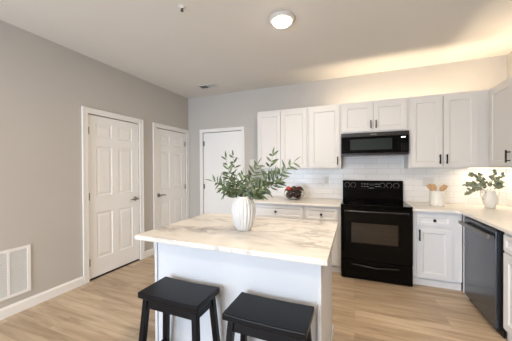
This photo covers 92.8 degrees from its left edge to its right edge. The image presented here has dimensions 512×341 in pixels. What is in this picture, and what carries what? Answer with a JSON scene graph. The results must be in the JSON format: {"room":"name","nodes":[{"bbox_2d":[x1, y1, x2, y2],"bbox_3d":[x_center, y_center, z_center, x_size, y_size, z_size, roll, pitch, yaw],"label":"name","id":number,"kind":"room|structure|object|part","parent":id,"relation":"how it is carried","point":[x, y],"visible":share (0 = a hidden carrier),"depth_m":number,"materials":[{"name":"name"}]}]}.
{"room":"kitchen","nodes":[
{"label":"kitchen","id":0,"kind":"room"},
{"bbox_2d":[0,20,187,308],"bbox_3d":[-2.696,-0.001,1.469,0.120,2.732,7.348,0,0,22],"label":"wall","id":1,"kind":"structure","parent":0,"point":[45,84],"depth_m":2.60,"materials":[{"name":"beige paint"}]},
{"bbox_2d":[0,245,30,301],"bbox_3d":[-2.336,0.965,2.180,0.012,0.457,0.520,0,0,22],"label":"air vent","id":2,"kind":"object","parent":1,"relation":"in","point":[15,263],"visible":1,"depth_m":2.31,"materials":[{"name":"white metal"}]},
{"bbox_2d":[0,276,82,319],"bbox_3d":[-3.003,1.324,0.521,0.014,0.100,5.097,0,0,22],"label":"baseboard","id":3,"kind":"structure","parent":1,"relation":"attached to","point":[19,306],"depth_m":2.48,"materials":[{"name":"white paint"}]},
{"bbox_2d":[81,106,144,283],"bbox_3d":[-1.897,0.291,3.305,0.112,2.113,0.900,0,0,22],"label":"door","id":4,"kind":"structure","parent":1,"relation":"in","point":[110,175],"depth_m":3.25,"materials":[{"name":"white paint"}]},
{"bbox_2d":[145,248,153,257],"bbox_3d":[-1.675,1.293,3.816,0.014,0.100,0.182,0,0,22],"label":"baseboard","id":5,"kind":"structure","parent":1,"relation":"attached to","point":[149,252],"depth_m":3.81,"materials":[{"name":"white paint"}]},
{"bbox_2d":[153,122,189,253],"bbox_3d":[-1.487,0.281,4.322,0.112,2.113,0.900,0,0,22],"label":"door","id":6,"kind":"structure","parent":1,"relation":"in","point":[170,190],"depth_m":4.28,"materials":[{"name":"white paint"}]},
{"bbox_2d":[0,254,507,340],"bbox_3d":[-0.445,1.410,0.574,4.960,0.100,7.348,0,0,22],"label":"floor","id":7,"kind":"structure","parent":0,"point":[108,307],"depth_m":2.29,"materials":[{"name":"brown wood"}]},
{"bbox_2d":[138,276,219,340],"bbox_3d":[-0.473,1.045,1.512,0.478,0.616,0.278,0,0,22],"label":"counter stool","id":8,"kind":"object","parent":7,"relation":"on","point":[169,296],"visible":1,"depth_m":1.48,"materials":[{"name":"black paint"}]},
{"bbox_3d":[-0.697,1.069,1.492,0.104,0.571,0.046,0,0,-19],"label":"leg","id":9,"kind":"part","parent":8,"relation":"part of","materials":[{"name":"black paint"}]},
{"bbox_3d":[-0.620,1.067,1.683,0.046,0.571,0.104,-1,0,-27],"label":"leg","id":10,"kind":"part","parent":8,"relation":"part of","materials":[{"name":"black paint"}]},
{"bbox_3d":[-0.474,0.757,1.510,0.436,0.040,0.240,0,0,22],"label":"seat","id":11,"kind":"part","parent":8,"relation":"part of","materials":[{"name":"black paint"}]},
{"bbox_3d":[-0.326,1.068,1.342,0.046,0.571,0.104,-1,0,-27],"label":"leg","id":12,"kind":"part","parent":8,"relation":"part of","materials":[{"name":"black paint"}]},
{"bbox_3d":[-0.248,1.066,1.533,0.104,0.571,0.046,0,0,-19],"label":"leg","id":13,"kind":"part","parent":8,"relation":"part of","materials":[{"name":"black paint"}]},
{"bbox_2d":[155,242,333,340],"bbox_3d":[-0.044,0.906,1.913,1.200,0.883,0.756,0,0,22],"label":"kitchen island","id":14,"kind":"object","parent":7,"relation":"on","point":[283,280],"visible":0.3,"depth_m":1.57,"materials":[{"name":"white paint"}]},
{"bbox_3d":[-0.729,0.911,1.788,0.022,0.883,0.012,0,0,22],"label":"corner trim","id":15,"kind":"part","parent":14,"relation":"part of","materials":[{"name":"white paint"}]},
{"bbox_2d":[135,213,338,265],"bbox_3d":[-0.071,0.450,1.844,1.268,0.030,0.908,0,0,22],"label":"island countertop","id":16,"kind":"structure","parent":14,"relation":"on","point":[296,240],"depth_m":1.60,"materials":[{"name":"stone"}]},
{"bbox_2d":[232,195,255,230],"bbox_3d":[-0.090,0.311,1.786,0.178,0.247,0.178,0,0,22],"label":"vase","id":17,"kind":"object","parent":16,"relation":"on","point":[243,208],"visible":0.91,"depth_m":1.72,"materials":[{"name":"white ceramic"}]},
{"bbox_2d":[205,174,235,197],"bbox_3d":[-0.229,0.198,1.804,0.299,0.355,0.121,0,0,22],"label":"branch","id":18,"kind":"object","parent":17,"relation":"in","point":[221,182],"visible":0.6,"depth_m":1.81,"materials":[{"name":"green plant"}]},
{"bbox_2d":[217,181,239,199],"bbox_3d":[-0.182,0.223,1.731,0.183,0.287,0.168,0,0,11],"label":"branch","id":19,"kind":"object","parent":17,"relation":"in","point":[226,189],"visible":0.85,"depth_m":1.77,"materials":[{"name":"green plant"}]},
{"bbox_2d":[221,151,239,196],"bbox_3d":[-0.182,0.108,1.851,0.209,0.527,0.077,0,0,30],"label":"branch","id":20,"kind":"object","parent":17,"relation":"in","point":[229,167],"visible":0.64,"depth_m":1.85,"materials":[{"name":"green plant"}]},
{"bbox_2d":[222,171,241,195],"bbox_3d":[-0.170,0.176,1.882,0.266,0.337,0.086,0,1,39],"label":"branch","id":21,"kind":"object","parent":17,"relation":"in","point":[225,178],"visible":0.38,"depth_m":1.89,"materials":[{"name":"green plant"}]},
{"bbox_2d":[229,150,246,195],"bbox_3d":[-0.133,0.100,1.885,0.122,0.537,0.228,-1,1,-39],"label":"branch","id":22,"kind":"object","parent":17,"relation":"in","point":[231,156],"visible":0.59,"depth_m":1.91,"materials":[{"name":"green plant"}]},
{"bbox_2d":[232,169,249,196],"bbox_3d":[-0.098,0.160,1.731,0.161,0.378,0.119,0,0,22],"label":"branch","id":23,"kind":"object","parent":17,"relation":"in","point":[243,187],"visible":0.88,"depth_m":1.74,"materials":[{"name":"green plant"}]},
{"bbox_2d":[241,159,264,194],"bbox_3d":[-0.017,0.134,1.773,0.193,0.458,0.068,0,0,22],"label":"branch","id":24,"kind":"object","parent":17,"relation":"in","point":[255,162],"visible":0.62,"depth_m":1.75,"materials":[{"name":"green plant"}]},
{"bbox_2d":[247,177,269,199],"bbox_3d":[0.009,0.198,1.667,0.116,0.307,0.287,0,0,-21],"label":"branch","id":25,"kind":"object","parent":17,"relation":"in","point":[253,196],"visible":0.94,"depth_m":1.68,"materials":[{"name":"green plant"}]},
{"bbox_2d":[250,148,278,194],"bbox_3d":[0.046,0.091,1.786,0.238,0.536,0.139,0,0,22],"label":"branch","id":26,"kind":"object","parent":17,"relation":"in","point":[275,153],"visible":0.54,"depth_m":1.77,"materials":[{"name":"green plant"}]},
{"bbox_2d":[247,168,287,195],"bbox_3d":[0.078,0.160,1.786,0.325,0.362,0.086,0,0,-6],"label":"branch","id":27,"kind":"object","parent":17,"relation":"in","point":[279,168],"visible":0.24,"depth_m":1.78,"materials":[{"name":"green plant"}]},
{"bbox_2d":[252,175,286,199],"bbox_3d":[0.065,0.192,1.753,0.336,0.322,0.074,0,0,14],"label":"branch","id":28,"kind":"object","parent":17,"relation":"in","point":[260,197],"visible":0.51,"depth_m":1.73,"materials":[{"name":"green plant"}]},
{"bbox_2d":[251,157,299,199],"bbox_3d":[0.109,0.131,1.713,0.436,0.451,0.079,0,0,22],"label":"branch","id":29,"kind":"object","parent":17,"relation":"in","point":[278,180],"visible":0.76,"depth_m":1.68,"materials":[{"name":"green plant"}]},
{"bbox_3d":[0.352,0.908,1.352,0.022,0.883,0.012,0,0,22],"label":"corner trim","id":30,"kind":"part","parent":14,"relation":"part of","materials":[{"name":"white paint"}]},
{"bbox_3d":[0.490,0.905,1.673,0.006,0.883,0.686,0,0,22],"label":"panel","id":31,"kind":"part","parent":14,"relation":"part of","materials":[{"name":"white paint"}]},
{"bbox_3d":[0.501,1.304,1.674,0.012,0.085,0.713,0,0,22],"label":"baseboard","id":32,"kind":"part","parent":14,"relation":"part of","materials":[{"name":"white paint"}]},
{"bbox_2d":[222,292,313,340],"bbox_3d":[0.072,1.044,1.293,0.478,0.616,0.278,0,0,22],"label":"counter stool","id":33,"kind":"object","parent":7,"relation":"on","point":[259,317],"visible":1,"depth_m":1.24,"materials":[{"name":"black paint"}]},
{"bbox_3d":[-0.152,1.068,1.272,0.104,0.571,0.046,0,0,-19],"label":"leg","id":34,"kind":"part","parent":33,"relation":"part of","materials":[{"name":"black paint"}]},
{"bbox_3d":[-0.075,1.066,1.463,0.046,0.571,0.104,-1,0,-27],"label":"leg","id":35,"kind":"part","parent":33,"relation":"part of","materials":[{"name":"black paint"}]},
{"bbox_3d":[0.296,1.065,1.313,0.104,0.571,0.046,0,0,-19],"label":"leg","id":36,"kind":"part","parent":33,"relation":"part of","materials":[{"name":"black paint"}]},
{"bbox_2d":[255,203,304,219],"bbox_3d":[0.396,0.900,3.708,0.794,0.864,0.652,0,0,22],"label":"base cabinet","id":37,"kind":"object","parent":7,"relation":"on","point":[263,210],"visible":0.18,"depth_m":3.42,"materials":[{"name":"white paint"}]},
{"bbox_2d":[253,196,341,206],"bbox_3d":[0.602,0.452,3.618,1.270,0.030,0.644,0,0,22],"label":"countertop","id":38,"kind":"structure","parent":37,"relation":"on","point":[323,202],"depth_m":3.44,"materials":[{"name":"stone"}]},
{"bbox_2d":[284,189,304,199],"bbox_3d":[0.573,0.358,3.654,0.307,0.157,0.307,0,0,22],"label":"fruit bowl","id":39,"kind":"object","parent":38,"relation":"on","point":[290,194],"visible":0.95,"depth_m":3.53,"materials":[{"name":"clear glass"}]},
{"bbox_2d":[305,206,340,272],"bbox_3d":[0.980,0.899,3.472,0.461,0.864,0.652,0,0,22],"label":"base cabinet","id":40,"kind":"object","parent":7,"relation":"on","point":[318,213],"visible":0.44,"depth_m":3.17,"materials":[{"name":"white paint"}]},
{"bbox_3d":[0.863,0.577,3.216,0.413,0.163,0.018,0,0,22],"label":"drawer","id":41,"kind":"part","parent":40,"relation":"part of","materials":[{"name":"white paint"}]},
{"bbox_3d":[0.865,0.954,3.219,0.413,0.550,0.018,0,0,22],"label":"cabinet door","id":42,"kind":"part","parent":40,"relation":"part of","materials":[{"name":"white paint"}]},
{"bbox_2d":[341,180,412,286],"bbox_3d":[1.534,0.738,3.185,0.779,1.185,0.750,0,0,22],"label":"electric range","id":43,"kind":"object","parent":7,"relation":"on","point":[376,221],"visible":1,"depth_m":2.93,"materials":[{"name":"black metal"}]},
{"bbox_3d":[1.649,0.212,3.472,0.753,0.120,0.018,0,0,22],"label":"control panel","id":44,"kind":"part","parent":43,"relation":"part of","materials":[{"name":"black glass"}]},
{"bbox_3d":[1.418,1.153,2.894,0.546,0.041,0.045,0,0,22],"label":"drawer handle","id":45,"kind":"part","parent":43,"relation":"part of","materials":[{"name":"black metal"}]},
{"bbox_3d":[1.430,1.209,2.924,0.769,0.223,0.038,0,0,22],"label":"storage drawer","id":46,"kind":"part","parent":43,"relation":"part of","materials":[{"name":"black metal"}]},
{"bbox_3d":[1.427,0.773,2.919,0.769,0.630,0.042,0,0,22],"label":"oven door","id":47,"kind":"part","parent":43,"relation":"part of","materials":[{"name":"black ceramic"}]},
{"bbox_3d":[1.405,0.494,2.867,0.700,0.031,0.067,0,0,22],"label":"oven handle","id":48,"kind":"part","parent":43,"relation":"part of","materials":[{"name":"black metal"}]},
{"bbox_2d":[341,199,412,208],"bbox_3d":[1.535,0.425,3.188,0.779,0.018,0.588,0,0,22],"label":"cooktop","id":49,"kind":"object","parent":43,"relation":"in","point":[346,203],"depth_m":3.05,"materials":[{"name":"black glass"}]},
{"bbox_2d":[413,211,461,290],"bbox_3d":[2.139,0.896,3.005,0.471,0.864,0.652,0,0,22],"label":"base cabinet","id":50,"kind":"object","parent":7,"relation":"on","point":[437,237],"visible":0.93,"depth_m":2.74,"materials":[{"name":"white paint"}]},
{"bbox_3d":[2.011,0.562,2.753,0.334,0.127,0.018,0,0,22],"label":"drawer","id":51,"kind":"part","parent":50,"relation":"part of","materials":[{"name":"white paint"}]},
{"bbox_3d":[2.013,0.938,2.756,0.334,0.575,0.018,0,0,22],"label":"cabinet door","id":52,"kind":"part","parent":50,"relation":"part of","materials":[{"name":"white paint"}]},
{"bbox_2d":[463,215,465,294],"bbox_3d":[2.242,0.899,2.588,0.018,0.864,0.158,0,0,22],"label":"filler panel","id":53,"kind":"object","parent":7,"relation":"on","point":[463,215],"visible":0.21,"depth_m":2.65,"materials":[{"name":"white paint"}]},
{"bbox_2d":[458,216,505,338],"bbox_3d":[2.304,0.902,2.140,0.650,0.859,0.631,0,0,22],"label":"dishwasher","id":54,"kind":"object","parent":7,"relation":"on","point":[483,243],"visible":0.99,"depth_m":2.12,"materials":[{"name":"black metal"}]},
{"bbox_3d":[2.029,0.540,2.264,0.048,0.034,0.600,0,0,22],"label":"towel bar handle","id":55,"kind":"part","parent":54,"relation":"part of","materials":[{"name":"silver metal"}]},
{"bbox_3d":[2.069,0.883,2.242,0.041,0.792,0.602,0,0,22],"label":"door panel","id":56,"kind":"part","parent":54,"relation":"part of","materials":[{"name":"black metal"}]},
{"bbox_3d":[1.964,0.882,1.947,0.015,0.800,0.019,0,0,22],"label":"trim","id":57,"kind":"part","parent":54,"relation":"part of","materials":[{"name":"black metal"}]},
{"bbox_2d":[503,233,511,340],"bbox_3d":[2.103,0.907,1.549,0.652,0.864,0.599,0,0,22],"label":"base cabinet","id":58,"kind":"object","parent":7,"relation":"on","point":[507,238],"visible":0.99,"depth_m":1.86,"materials":[{"name":"white paint"}]},
{"bbox_2d":[406,202,511,234],"bbox_3d":[2.176,0.454,2.264,1.100,0.030,1.979,0,0,22],"label":"countertop","id":59,"kind":"structure","parent":58,"relation":"on","point":[500,218],"depth_m":2.62,"materials":[{"name":"stone"}]},
{"bbox_2d":[429,190,444,206],"bbox_3d":[2.221,0.340,2.989,0.166,0.186,0.166,0,0,22],"label":"utensil crock","id":60,"kind":"object","parent":59,"relation":"on","point":[436,198],"visible":0.94,"depth_m":2.93,"materials":[{"name":"beige ceramic"}]},
{"bbox_2d":[480,189,499,208],"bbox_3d":[2.690,0.326,2.800,0.190,0.210,0.138,-1,1,-35],"label":"pitcher","id":61,"kind":"object","parent":59,"relation":"on","point":[489,198],"visible":0.99,"depth_m":2.76,"materials":[{"name":"beige ceramic"}]},
{"bbox_2d":[462,181,483,187],"bbox_3d":[2.551,0.249,2.829,0.270,0.261,0.072,0,0,17],"label":"stem","id":62,"kind":"object","parent":61,"relation":"in","point":[467,184],"visible":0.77,"depth_m":2.83,"materials":[{"name":"green plant"}]},
{"bbox_2d":[464,183,484,194],"bbox_3d":[2.551,0.266,2.799,0.299,0.235,0.069,0,0,-9],"label":"stem","id":63,"kind":"object","parent":61,"relation":"in","point":[474,186],"visible":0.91,"depth_m":2.79,"materials":[{"name":"green plant"}]},
{"bbox_2d":[468,172,485,188],"bbox_3d":[2.598,0.196,2.842,0.208,0.362,0.086,0,0,22],"label":"stem","id":64,"kind":"object","parent":61,"relation":"in","point":[471,174],"visible":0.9,"depth_m":2.84,"materials":[{"name":"green plant"}]},
{"bbox_2d":[478,172,487,189],"bbox_3d":[2.657,0.197,2.853,0.084,0.352,0.103,0,0,-3],"label":"stem","id":65,"kind":"object","parent":61,"relation":"in","point":[480,175],"visible":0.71,"depth_m":2.83,"materials":[{"name":"green plant"}]},
{"bbox_2d":[487,169,496,186],"bbox_3d":[2.719,0.175,2.808,0.096,0.390,0.084,0,0,22],"label":"stem","id":66,"kind":"object","parent":61,"relation":"in","point":[494,171],"visible":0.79,"depth_m":2.80,"materials":[{"name":"green plant"}]},
{"bbox_2d":[492,181,504,188],"bbox_3d":[2.695,0.241,2.736,0.099,0.248,0.145,0,0,-24],"label":"stem","id":67,"kind":"object","parent":61,"relation":"in","point":[500,185],"visible":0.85,"depth_m":2.70,"materials":[{"name":"green plant"}]},
{"bbox_2d":[493,172,504,186],"bbox_3d":[2.718,0.191,2.740,0.079,0.354,0.127,0,0,-14],"label":"stem","id":68,"kind":"object","parent":61,"relation":"in","point":[502,173],"visible":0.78,"depth_m":2.73,"materials":[{"name":"green plant"}]},
{"bbox_3d":[1.842,0.563,1.651,0.018,0.123,0.540,0,0,22],"label":"drawer","id":69,"kind":"part","parent":58,"relation":"part of","materials":[{"name":"white paint"}]},
{"bbox_2d":[0,0,511,97],"bbox_3d":[-0.460,-1.421,0.553,4.960,0.100,7.348,0,0,22],"label":"ceiling","id":70,"kind":"structure","parent":0,"point":[233,45],"depth_m":2.51,"materials":[{"name":"paint"}]},
{"bbox_2d":[178,4,185,11],"bbox_3d":[-0.624,-1.363,2.057,0.060,0.037,0.060,0,0,22],"label":"sprinkler","id":71,"kind":"object","parent":70,"relation":"attached to","point":[180,6],"visible":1,"depth_m":2.05,"materials":[{"name":"paint"}]},
{"bbox_2d":[197,83,218,88],"bbox_3d":[-0.790,-1.390,4.025,0.330,0.010,0.170,0,0,22],"label":"ceiling vent","id":72,"kind":"object","parent":70,"relation":"in","point":[213,85],"visible":1,"depth_m":4.02,"materials":[{"name":"metal"}]},
{"bbox_2d":[269,11,294,27],"bbox_3d":[0.238,-1.361,2.229,0.238,0.052,0.238,0,0,22],"label":"ceiling light","id":73,"kind":"object","parent":70,"relation":"attached to","point":[279,19],"visible":1,"depth_m":2.18,"materials":[{"name":"glass"}]},
{"bbox_2d":[188,55,506,272],"bbox_3d":[0.899,-0.037,3.916,4.720,2.732,0.120,0,0,22],"label":"wall","id":74,"kind":"structure","parent":0,"point":[234,109],"depth_m":3.79,"materials":[{"name":"beige paint"}]},
{"bbox_2d":[200,126,244,214],"bbox_3d":[-0.622,0.279,4.473,0.934,2.107,0.112,0,0,22],"label":"door","id":75,"kind":"structure","parent":74,"relation":"in","point":[215,144],"depth_m":4.51,"materials":[{"name":"white paint"}]},
{"bbox_2d":[250,159,255,165],"bbox_3d":[-0.053,-0.134,4.229,0.118,0.115,0.008,0,0,22],"label":"light switch","id":76,"kind":"object","parent":74,"relation":"attached to","point":[252,163],"visible":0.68,"depth_m":4.23,"materials":[{"name":"white plastic"}]},
{"bbox_2d":[257,107,308,168],"bbox_3d":[0.451,-0.475,3.849,0.796,0.903,0.328,0,0,22],"label":"upper cabinet","id":77,"kind":"object","parent":74,"relation":"attached to","point":[285,131],"visible":0.94,"depth_m":3.69,"materials":[{"name":"white paint"}]},
{"bbox_3d":[0.201,-0.468,3.784,0.374,0.855,0.018,0,0,22],"label":"cabinet door","id":78,"kind":"part","parent":77,"relation":"part of","materials":[{"name":"white paint"}]},
{"bbox_3d":[0.561,-0.468,3.638,0.391,0.855,0.018,0,0,22],"label":"cabinet door","id":79,"kind":"part","parent":77,"relation":"part of","materials":[{"name":"white paint"}]},
{"bbox_2d":[308,104,341,168],"bbox_3d":[1.023,-0.477,3.598,0.449,0.903,0.366,0,0,22],"label":"upper cabinet","id":80,"kind":"object","parent":74,"relation":"attached to","point":[324,122],"visible":1,"depth_m":3.47,"materials":[{"name":"white paint"}]},
{"bbox_2d":[341,97,407,133],"bbox_3d":[1.607,-0.718,3.361,0.807,0.423,0.366,0,0,22],"label":"upper cabinet","id":81,"kind":"object","parent":74,"relation":"attached to","point":[386,115],"visible":0.99,"depth_m":3.22,"materials":[{"name":"white paint"}]},
{"bbox_3d":[1.377,-0.710,3.307,0.382,0.375,0.018,0,0,22],"label":"cabinet door","id":82,"kind":"part","parent":81,"relation":"part of","materials":[{"name":"white paint"}]},
{"bbox_3d":[1.736,-0.711,3.163,0.380,0.375,0.018,0,0,22],"label":"cabinet door","id":83,"kind":"part","parent":81,"relation":"part of","materials":[{"name":"white paint"}]},
{"bbox_2d":[341,130,408,156],"bbox_3d":[1.605,-0.354,3.351,0.802,0.296,0.373,0,0,22],"label":"microwave oven","id":84,"kind":"object","parent":74,"relation":"attached to","point":[389,143],"visible":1,"depth_m":3.18,"materials":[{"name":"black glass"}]},
{"bbox_3d":[1.489,-0.340,3.220,0.682,0.214,0.038,0,0,22],"label":"door","id":85,"kind":"part","parent":84,"relation":"part of","materials":[{"name":"black glass"}]},
{"bbox_3d":[1.544,-0.219,3.201,0.798,0.024,0.034,0,0,22],"label":"vent trim","id":86,"kind":"part","parent":84,"relation":"part of","materials":[{"name":"black metal"}]},
{"bbox_3d":[1.542,-0.474,3.196,0.798,0.051,0.040,0,0,22],"label":"trim","id":87,"kind":"part","parent":84,"relation":"part of","materials":[{"name":"black metal"}]},
{"bbox_3d":[1.860,-0.341,3.070,0.114,0.214,0.038,0,0,22],"label":"control panel","id":88,"kind":"part","parent":84,"relation":"part of","materials":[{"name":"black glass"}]},
{"bbox_2d":[264,155,505,204],"bbox_3d":[1.599,-0.048,3.564,3.142,0.959,0.008,0,0,22],"label":"backsplash","id":89,"kind":"structure","parent":74,"relation":"attached to","point":[388,168],"depth_m":3.45,"materials":[{"name":"white tile"}]},
{"bbox_2d":[324,177,328,183],"bbox_3d":[1.086,0.153,3.764,0.070,0.115,0.008,0,0,22],"label":"wall outlet","id":90,"kind":"object","parent":89,"relation":"attached to","point":[326,179],"visible":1,"depth_m":3.76,"materials":[{"name":"white plastic"}]},
{"bbox_2d":[423,178,433,186],"bbox_3d":[2.315,0.161,3.268,0.116,0.115,0.008,0,0,22],"label":"wall outlet","id":91,"kind":"object","parent":89,"relation":"attached to","point":[426,181],"visible":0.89,"depth_m":3.27,"materials":[{"name":"white plastic"}]},
{"bbox_2d":[404,89,488,167],"bbox_3d":[2.354,-0.480,3.062,0.799,0.903,0.366,0,0,22],"label":"upper cabinet","id":92,"kind":"object","parent":74,"relation":"attached to","point":[448,130],"visible":1,"depth_m":2.92,"materials":[{"name":"white paint"}]},
{"bbox_3d":[2.103,-0.472,3.017,0.332,0.855,0.018,0,0,22],"label":"cabinet door","id":93,"kind":"part","parent":92,"relation":"part of","materials":[{"name":"white paint"}]},
{"bbox_3d":[2.421,-0.473,2.889,0.328,0.855,0.018,0,0,22],"label":"cabinet door","id":94,"kind":"part","parent":92,"relation":"part of","materials":[{"name":"white paint"}]},
{"bbox_2d":[468,168,508,168],"bbox_3d":[2.801,-0.026,2.925,0.390,0.006,0.030,0,0,22],"label":"light strip","id":95,"kind":"object","parent":92,"relation":"attached to","point":[468,168],"visible":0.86,"depth_m":2.92,"materials":[{"name":"white plastic"}]},
{"bbox_2d":[507,52,511,78],"bbox_3d":[1.792,-0.011,-0.341,0.120,2.732,7.348,0,0,22],"label":"wall","id":96,"kind":"structure","parent":0,"point":[509,56],"depth_m":2.92,"materials":[{"name":"beige paint"}]},
{"bbox_2d":[489,76,511,167],"bbox_3d":[2.636,-0.476,2.380,0.346,0.903,0.799,0,0,22],"label":"upper cabinet","id":97,"kind":"object","parent":96,"relation":"attached to","point":[500,95],"visible":1,"depth_m":2.55,"materials":[{"name":"white paint"}]},
{"bbox_3d":[2.480,-0.140,2.401,0.039,0.125,0.014,0,0,22],"label":"bar pull","id":98,"kind":"part","parent":97,"relation":"part of","materials":[{"name":"black metal"}]},
{"bbox_2d":[506,168,511,206],"bbox_3d":[2.631,0.198,1.911,0.008,0.479,2.308,0,0,22],"label":"backsplash","id":99,"kind":"structure","parent":96,"relation":"attached to","point":[508,171],"depth_m":2.92,"materials":[{"name":"white tile"}]}
]}

